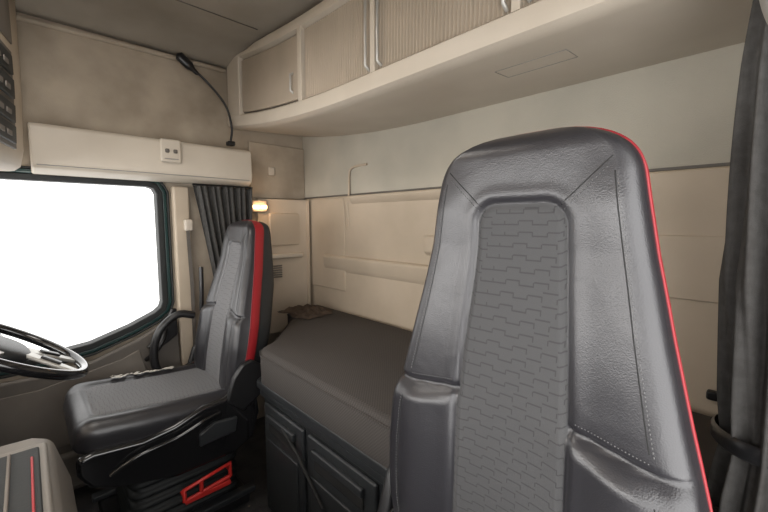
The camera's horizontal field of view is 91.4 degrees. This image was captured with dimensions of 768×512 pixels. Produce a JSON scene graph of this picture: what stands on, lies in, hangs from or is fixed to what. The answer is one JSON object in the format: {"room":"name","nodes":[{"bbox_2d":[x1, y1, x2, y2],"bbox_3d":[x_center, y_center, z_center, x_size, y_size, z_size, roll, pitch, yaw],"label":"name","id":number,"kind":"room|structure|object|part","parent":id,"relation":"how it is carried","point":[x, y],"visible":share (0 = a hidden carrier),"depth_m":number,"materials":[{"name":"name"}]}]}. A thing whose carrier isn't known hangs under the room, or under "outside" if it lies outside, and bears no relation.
{"room":"vehicle interior","nodes":[
{"label":"vehicle interior","id":0,"kind":"room"},
{"bbox_2d":[0,12,302,418],"bbox_3d":[-1.407,-0.011,1.739,2.460,2.200,0.050,-5,7,-43],"label":"wall","id":1,"kind":"structure","parent":0,"point":[68,80],"depth_m":1.81,"materials":[{"name":"beige plastic"}]},
{"bbox_2d":[0,168,171,375],"bbox_3d":[-1.573,0.070,1.545,1.237,0.864,0.009,-5,7,-43],"label":"painted reveal","id":2,"kind":"object","parent":1,"relation":"attached to","point":[19,170],"visible":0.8,"depth_m":1.93,"materials":[{"name":"teal paint"}]},
{"bbox_2d":[0,166,174,378],"bbox_3d":[-1.586,0.069,1.558,1.198,0.825,0.065,-5,7,-43],"label":"seal","id":3,"kind":"object","parent":1,"relation":"attached to","point":[158,200],"visible":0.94,"depth_m":1.85,"materials":[{"name":"black rubber"}]},
{"bbox_2d":[0,322,180,489],"bbox_3d":[-1.562,0.731,1.572,1.310,0.715,0.034,-5,7,-43],"label":"card","id":4,"kind":"object","parent":1,"relation":"attached to","point":[169,354],"visible":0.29,"depth_m":1.80,"materials":[{"name":"plastic"}]},
{"bbox_2d":[60,451,84,487],"bbox_3d":[-1.460,0.968,1.637,0.818,0.170,0.044,-5,7,-43],"label":"pocket","id":5,"kind":"object","parent":4,"relation":"attached to","point":[70,458],"visible":0.02,"depth_m":1.67,"materials":[{"name":"plastic"}]},
{"bbox_2d":[0,350,146,447],"bbox_3d":[-1.514,0.673,1.581,0.900,0.368,0.009,-5,7,-43],"label":"panel","id":6,"kind":"object","parent":4,"relation":"attached to","point":[39,414],"visible":0.53,"depth_m":1.62,"materials":[{"name":"grey plastic"}]},
{"bbox_2d":[144,328,167,361],"bbox_3d":[-1.140,0.443,1.887,0.112,0.168,0.066,-5,7,-43],"label":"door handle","id":7,"kind":"structure","parent":4,"relation":"attached to","point":[164,336],"depth_m":1.88,"materials":[{"name":"black plastic"}]},
{"bbox_2d":[147,308,177,348],"bbox_3d":[-1.132,0.374,1.913,0.142,0.198,0.019,-5,7,-43],"label":"surround","id":8,"kind":"object","parent":4,"relation":"attached to","point":[172,328],"visible":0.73,"depth_m":1.94,"materials":[{"name":"black plastic"}]},
{"bbox_2d":[16,14,224,72],"bbox_3d":[-1.274,-0.991,1.727,1.060,0.039,0.024,-5,7,-43],"label":"trim","id":9,"kind":"structure","parent":1,"relation":"attached to","point":[21,18],"depth_m":1.72,"materials":[{"name":"beige plastic"}]},
{"bbox_2d":[27,122,251,186],"bbox_3d":[-1.106,-0.474,1.827,0.905,0.212,0.134,-5,7,-43],"label":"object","id":10,"kind":"object","parent":1,"relation":"attached to","point":[54,149],"visible":0.96,"depth_m":1.69,"materials":[{"name":"beige plastic"}]},
{"bbox_2d":[160,138,180,163],"bbox_3d":[-1.021,-0.503,1.796,0.090,0.110,0.024,-5,7,-43],"label":"switch panel","id":11,"kind":"object","parent":10,"relation":"attached to","point":[170,150],"visible":1,"depth_m":1.79,"materials":[{"name":"beige plastic"}]},
{"bbox_2d":[176,52,234,146],"bbox_3d":[-0.925,-0.805,1.954,0.275,0.421,0.041,-5,7,-43],"label":"reading lamp","id":12,"kind":"object","parent":10,"relation":"on","point":[181,58],"visible":1,"depth_m":1.92,"materials":[{"name":"black plastic"}]},
{"bbox_2d":[192,183,252,276],"bbox_3d":[-0.872,0.018,2.081,0.320,0.810,0.058,-5,7,-43],"label":"curtain","id":13,"kind":"object","parent":10,"relation":"hanging from","point":[219,206],"visible":0.3,"depth_m":2.03,"materials":[{"name":"fabric"}]},
{"bbox_3d":[-0.873,-0.381,2.045,0.320,0.010,0.010,-5,7,-43],"label":"rail","id":14,"kind":"part","parent":13,"relation":"part of","materials":[{"name":"black plastic"}]},
{"bbox_2d":[171,186,192,365],"bbox_3d":[-1.069,0.339,2.027,0.080,1.410,0.049,-5,7,-43],"label":"trim","id":15,"kind":"structure","parent":1,"relation":"attached to","point":[179,195],"depth_m":1.98,"materials":[{"name":"beige plastic"}]},
{"bbox_2d":[183,219,203,344],"bbox_3d":[-1.000,0.376,2.010,0.093,1.140,0.053,0,5,-4],"label":"belt","id":16,"kind":"object","parent":1,"relation":"attached to","point":[188,223],"visible":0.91,"depth_m":1.97,"materials":[{"name":"black fabric"}]},
{"bbox_2d":[248,141,304,199],"bbox_3d":[-0.661,-0.524,2.350,0.374,0.330,0.031,-5,7,-43],"label":"fabric panel","id":17,"kind":"object","parent":1,"relation":"attached to","point":[277,171],"visible":0.81,"depth_m":2.34,"materials":[{"name":"beige fabric"}]},
{"bbox_2d":[268,167,274,175],"bbox_3d":[-0.693,-0.520,2.308,0.040,0.050,0.013,-5,7,-43],"label":"socket","id":18,"kind":"object","parent":17,"relation":"attached to","point":[271,170],"depth_m":2.30,"materials":[{"name":"beige plastic"}]},
{"bbox_2d":[255,199,310,332],"bbox_3d":[-0.613,0.066,2.349,0.296,0.835,0.178,-5,7,-43],"label":"column","id":19,"kind":"structure","parent":1,"relation":"attached to","point":[293,289],"depth_m":2.39,"materials":[{"name":"beige plastic"}]},
{"bbox_2d":[252,200,266,211],"bbox_3d":[-0.756,-0.298,2.239,0.095,0.070,0.089,-5,7,-43],"label":"lamp","id":20,"kind":"object","parent":19,"relation":"attached to","point":[257,205],"visible":0.88,"depth_m":2.21,"materials":[{"name":"beige plastic"}]},
{"bbox_2d":[273,265,282,277],"bbox_3d":[-0.664,0.096,2.334,0.060,0.077,0.015,-5,7,-43],"label":"vent","id":21,"kind":"object","parent":19,"relation":"attached to","point":[276,266],"visible":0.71,"depth_m":2.33,"materials":[{"name":"black plastic"}]},
{"bbox_2d":[269,213,299,245],"bbox_3d":[-0.620,-0.167,2.344,0.210,0.200,0.017,-5,7,-43],"label":"niche","id":22,"kind":"object","parent":19,"relation":"attached to","point":[284,227],"visible":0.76,"depth_m":2.33,"materials":[{"name":"beige plastic"}]},
{"bbox_2d":[272,252,302,258],"bbox_3d":[-0.617,-0.002,2.349,0.240,0.030,0.035,-5,7,-43],"label":"niche lip","id":23,"kind":"object","parent":19,"relation":"attached to","point":[297,254],"visible":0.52,"depth_m":2.34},
{"bbox_2d":[15,0,323,69],"bbox_3d":[-0.560,-0.936,0.760,2.465,0.175,2.534,-5,7,-43],"label":"ceiling","id":24,"kind":"structure","parent":0,"point":[173,27],"depth_m":1.66,"materials":[{"name":"fabric"}]},
{"bbox_2d":[0,0,23,170],"bbox_3d":[-1.122,-0.521,0.424,1.028,0.700,1.830,-5,7,-43],"label":"console","id":25,"kind":"object","parent":24,"relation":"attached to","point":[11,121],"visible":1,"depth_m":1.27,"materials":[{"name":"beige plastic"}]},
{"bbox_2d":[177,0,257,29],"bbox_3d":[-0.276,-1.000,1.068,0.502,0.006,1.452,-5,7,-43],"label":"trim","id":26,"kind":"structure","parent":24,"relation":"attached to","point":[177,0],"depth_m":1.63,"materials":[{"name":"plastic"}]},
{"bbox_2d":[74,416,271,511],"bbox_3d":[-0.554,1.197,0.955,2.460,0.060,2.520,-5,7,-43],"label":"floor","id":27,"kind":"structure","parent":0,"point":[250,458],"depth_m":1.84,"materials":[{"name":"carpet"}]},
{"bbox_2d":[0,438,76,511],"bbox_3d":[-1.002,0.729,0.426,1.045,0.929,2.260,-5,7,-43],"label":"dashboard","id":28,"kind":"object","parent":27,"relation":"on","point":[34,477],"visible":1,"depth_m":0.76,"materials":[{"name":"plastic"}]},
{"bbox_2d":[0,442,53,511],"bbox_3d":[-0.744,0.458,0.617,0.296,0.018,0.415,-5,7,-43],"label":"tray","id":29,"kind":"object","parent":28,"relation":"on","point":[26,474],"depth_m":0.73,"materials":[{"name":"grey plastic"}]},
{"bbox_3d":[-0.636,0.438,0.680,0.004,0.004,0.320,-5,7,-43],"label":"red trim","id":30,"kind":"part","parent":28,"relation":"part of","materials":[{"name":"red plastic"}]},
{"bbox_2d":[0,323,89,379],"bbox_3d":[-1.264,0.355,1.248,0.478,0.412,0.482,0,5,2],"label":"steering wheel","id":31,"kind":"object","parent":28,"relation":"attached to","point":[13,353],"visible":1,"depth_m":1.27,"materials":[{"name":"black plastic"}]},
{"bbox_2d":[63,220,273,511],"bbox_3d":[-0.892,0.472,1.637,0.772,1.256,0.602,-5,7,-43],"label":"seat","id":32,"kind":"object","parent":27,"relation":"on","point":[167,439],"visible":0.99,"depth_m":1.54,"materials":[{"name":"black leather"}]},
{"bbox_3d":[-1.058,1.026,1.796,0.540,0.025,0.040,-5,7,-43],"label":"slide rail","id":33,"kind":"part","parent":32,"relation":"part of","materials":[{"name":"black metal"}]},
{"bbox_2d":[63,364,227,454],"bbox_3d":[-0.963,0.609,1.570,0.560,0.168,0.494,-5,7,-43],"label":"cushion","id":34,"kind":"object","parent":32,"relation":"on","point":[132,414],"depth_m":1.42,"materials":[{"name":"black leather"}]},
{"bbox_3d":[-1.050,0.431,1.870,0.211,0.313,0.043,-5,7,-43],"label":"armrest","id":35,"kind":"part","parent":32,"relation":"part of","materials":[{"name":"black plastic"}]},
{"bbox_3d":[-0.920,1.076,1.655,0.500,0.049,0.420,-5,7,-43],"label":"plate","id":36,"kind":"part","parent":32,"relation":"part of","materials":[{"name":"black plastic"}]},
{"bbox_3d":[-0.694,0.881,1.473,0.186,0.089,0.038,-5,7,-43],"label":"red lever frame","id":37,"kind":"part","parent":32,"relation":"part of","materials":[{"name":"red plastic"}]},
{"bbox_3d":[-0.781,1.053,1.508,0.540,0.025,0.040,-5,7,-43],"label":"slide rail","id":38,"kind":"part","parent":32,"relation":"part of","materials":[{"name":"black metal"}]},
{"bbox_3d":[-0.706,0.216,1.780,0.274,0.769,0.477,-5,7,-43],"label":"backrest","id":39,"kind":"part","parent":32,"relation":"part of","materials":[{"name":"black leather"}]},
{"bbox_2d":[257,306,718,511],"bbox_3d":[0.090,0.755,1.414,0.681,0.729,2.136,-5,7,-43],"label":"bunk bed","id":40,"kind":"object","parent":27,"relation":"on","point":[327,383],"visible":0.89,"depth_m":1.32,"materials":[{"name":"fabric"}]},
{"bbox_3d":[-0.402,0.664,1.454,0.018,0.030,0.210,-5,7,-43],"label":"drawer handle","id":41,"kind":"part","parent":40,"relation":"part of","materials":[{"name":"grey plastic"}]},
{"bbox_3d":[-0.399,0.892,1.478,0.010,0.270,0.240,-5,7,-43],"label":"drawer panel","id":42,"kind":"part","parent":40,"relation":"part of","materials":[{"name":"grey plastic"}]},
{"bbox_3d":[-0.391,0.837,1.481,0.018,0.440,0.300,-5,7,-43],"label":"drawer","id":43,"kind":"part","parent":40,"relation":"part of","materials":[{"name":"grey plastic"}]},
{"bbox_2d":[278,304,332,318],"bbox_3d":[-0.434,0.301,2.130,0.259,0.032,0.286,-5,7,-43],"label":"blanket","id":44,"kind":"object","parent":40,"relation":"on","point":[308,311],"visible":1,"depth_m":2.09,"materials":[{"name":"fabric"}]},
{"bbox_3d":[0.103,0.554,1.391,0.668,0.036,2.095,-5,7,-43],"label":"rail","id":45,"kind":"part","parent":40,"relation":"part of","materials":[{"name":"grey plastic"}]},
{"bbox_3d":[0.108,0.593,1.399,0.654,0.030,2.095,-5,7,-43],"label":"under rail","id":46,"kind":"part","parent":40,"relation":"part of","materials":[{"name":"grey plastic"}]},
{"bbox_3d":[-0.150,0.916,1.219,0.010,0.270,0.300,-5,7,-43],"label":"drawer panel","id":47,"kind":"part","parent":40,"relation":"part of","materials":[{"name":"grey plastic"}]},
{"bbox_3d":[-0.153,0.688,1.195,0.018,0.030,0.270,-5,7,-43],"label":"drawer handle","id":48,"kind":"part","parent":40,"relation":"part of","materials":[{"name":"grey plastic"}]},
{"bbox_3d":[-0.142,0.861,1.222,0.018,0.440,0.360,-5,7,-43],"label":"drawer","id":49,"kind":"part","parent":40,"relation":"part of","materials":[{"name":"grey plastic"}]},
{"bbox_2d":[377,126,712,511],"bbox_3d":[0.060,0.518,0.464,0.676,1.381,0.578,-5,7,-43],"label":"seat","id":50,"kind":"object","parent":27,"relation":"on","point":[543,368],"visible":1,"depth_m":0.51,"materials":[{"name":"black leather"}]},
{"bbox_2d":[302,42,744,197],"bbox_3d":[0.317,-0.005,1.679,0.050,2.200,2.520,-5,7,-43],"label":"wall","id":51,"kind":"structure","parent":0,"point":[681,111],"depth_m":1.25,"materials":[{"name":"beige plastic"}]},
{"bbox_2d":[309,198,345,290],"bbox_3d":[-0.371,-0.078,2.325,0.012,0.545,0.430,-5,7,-43],"label":"trim","id":52,"kind":"structure","parent":51,"relation":"attached to","point":[327,217],"depth_m":2.29,"materials":[{"name":"beige plastic"}]},
{"bbox_2d":[346,163,367,229],"bbox_3d":[-0.154,-0.325,2.086,0.028,0.362,0.160,-5,7,-43],"label":"recess border","id":53,"kind":"object","parent":51,"relation":"attached to","point":[364,164],"visible":0.95,"depth_m":2.13,"materials":[{"name":"beige plastic"}]},
{"bbox_2d":[323,254,428,284],"bbox_3d":[-0.057,0.065,1.993,0.026,0.096,0.900,-5,7,-43],"label":"ledge","id":54,"kind":"object","parent":51,"relation":"attached to","point":[393,270],"visible":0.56,"depth_m":1.95,"materials":[{"name":"beige plastic"}]},
{"bbox_2d":[349,189,440,203],"bbox_3d":[0.127,-0.284,1.770,0.023,0.045,0.910,-5,7,-43],"label":"ledge","id":55,"kind":"object","parent":51,"relation":"attached to","point":[431,194],"visible":0.56,"depth_m":1.83,"materials":[{"name":"beige plastic"}]},
{"bbox_2d":[424,235,433,255],"bbox_3d":[0.263,-0.042,1.651,0.021,0.092,0.220,-5,7,-43],"label":"pocket","id":56,"kind":"object","parent":51,"relation":"attached to","point":[428,240],"visible":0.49,"depth_m":1.70,"materials":[{"name":"beige plastic"}]},
{"bbox_2d":[227,0,752,136],"bbox_3d":[0.115,-0.797,1.422,0.493,0.470,2.375,-5,7,-43],"label":"locker","id":57,"kind":"object","parent":51,"relation":"attached to","point":[340,67],"visible":0.98,"depth_m":1.16,"materials":[{"name":"beige plastic"}]},
{"bbox_3d":[-0.816,-0.921,2.059,0.028,0.340,0.155,-5,7,-43],"label":"post","id":58,"kind":"part","parent":57,"relation":"part of","materials":[{"name":"beige plastic"}]},
{"bbox_3d":[-0.558,-0.855,1.801,0.012,0.324,0.562,-5,7,-43],"label":"flat door","id":59,"kind":"part","parent":57,"relation":"part of","materials":[{"name":"beige plastic"}]},
{"bbox_3d":[-0.399,-0.752,1.631,0.028,0.099,0.011,-5,7,-43],"label":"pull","id":60,"kind":"part","parent":57,"relation":"part of","materials":[{"name":"silver metal"}]},
{"bbox_3d":[-0.347,-0.803,1.579,0.026,0.301,0.030,-5,7,-43],"label":"post","id":61,"kind":"part","parent":57,"relation":"part of","materials":[{"name":"beige plastic"}]},
{"bbox_3d":[-0.181,-0.784,1.417,0.008,0.286,0.425,-5,7,-43],"label":"tambour door","id":62,"kind":"part","parent":57,"relation":"part of","materials":[{"name":"beige plastic"}]},
{"bbox_3d":[-0.057,-0.763,1.270,0.028,0.264,0.011,-5,7,-43],"label":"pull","id":63,"kind":"part","parent":57,"relation":"part of","materials":[{"name":"silver metal"}]},
{"bbox_3d":[-0.032,-0.764,1.253,0.024,0.300,0.024,-5,7,-43],"label":"post","id":64,"kind":"part","parent":57,"relation":"part of","materials":[{"name":"beige plastic"}]},
{"bbox_3d":[-0.016,-0.759,1.227,0.028,0.264,0.011,-5,7,-43],"label":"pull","id":65,"kind":"part","parent":57,"relation":"part of","materials":[{"name":"silver metal"}]},
{"bbox_3d":[0.149,-0.748,1.074,0.008,0.278,0.490,-5,7,-43],"label":"tambour door","id":66,"kind":"part","parent":57,"relation":"part of","materials":[{"name":"beige plastic"}]},
{"bbox_3d":[0.295,-0.729,0.903,0.028,0.264,0.011,-5,7,-43],"label":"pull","id":67,"kind":"part","parent":57,"relation":"part of","materials":[{"name":"silver metal"}]},
{"bbox_3d":[0.321,-0.730,0.886,0.024,0.300,0.024,-5,7,-43],"label":"post","id":68,"kind":"part","parent":57,"relation":"part of","materials":[{"name":"beige plastic"}]},
{"bbox_3d":[0.489,-0.716,0.719,0.008,0.278,0.455,-5,7,-43],"label":"tambour door","id":69,"kind":"part","parent":57,"relation":"part of","materials":[{"name":"beige plastic"}]},
{"bbox_2d":[304,166,729,416],"bbox_3d":[0.294,0.100,1.660,0.021,0.795,2.370,-5,7,-43],"label":"trim","id":70,"kind":"structure","parent":51,"relation":"attached to","point":[687,202],"depth_m":1.69,"materials":[{"name":"beige plastic"}]},
{"bbox_2d":[305,162,729,198],"bbox_3d":[0.298,-0.301,1.626,0.011,0.008,2.370,-5,7,-43],"label":"strip","id":71,"kind":"object","parent":51,"relation":"attached to","point":[727,163],"visible":0.44,"depth_m":1.10,"materials":[{"name":"plastic"}]},
{"bbox_2d":[658,235,724,302],"bbox_3d":[0.875,0.036,1.024,0.010,0.180,0.220,-5,7,-43],"label":"trim panel","id":72,"kind":"object","parent":51,"relation":"attached to","point":[691,264],"visible":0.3,"depth_m":1.04,"materials":[{"name":"beige plastic"}]},
{"bbox_2d":[706,389,716,401],"bbox_3d":[0.897,0.380,1.021,0.024,0.025,0.030,-5,7,-43],"label":"latch","id":73,"kind":"object","parent":51,"relation":"attached to","point":[710,394],"visible":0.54,"depth_m":1.02,"materials":[{"name":"black plastic"}]},
{"bbox_2d":[708,0,767,511],"bbox_3d":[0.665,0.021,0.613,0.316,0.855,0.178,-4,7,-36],"label":"curtain","id":74,"kind":"object","parent":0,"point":[738,474],"visible":0.98,"depth_m":0.59,"materials":[{"name":"fabric"}]},
{"bbox_3d":[0.299,0.154,-0.039,2.460,2.200,0.050,-5,7,-43],"label":"wall","id":75,"kind":"structure","parent":0,"visible":0},
{"bbox_2d":[759,0,767,24],"bbox_3d":[0.539,-0.345,0.361,0.083,0.170,0.260,-5,7,-43],"label":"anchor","id":76,"kind":"object","parent":75,"relation":"attached to","point":[763,3],"visible":1,"depth_m":0.44,"materials":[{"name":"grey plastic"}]}
]}

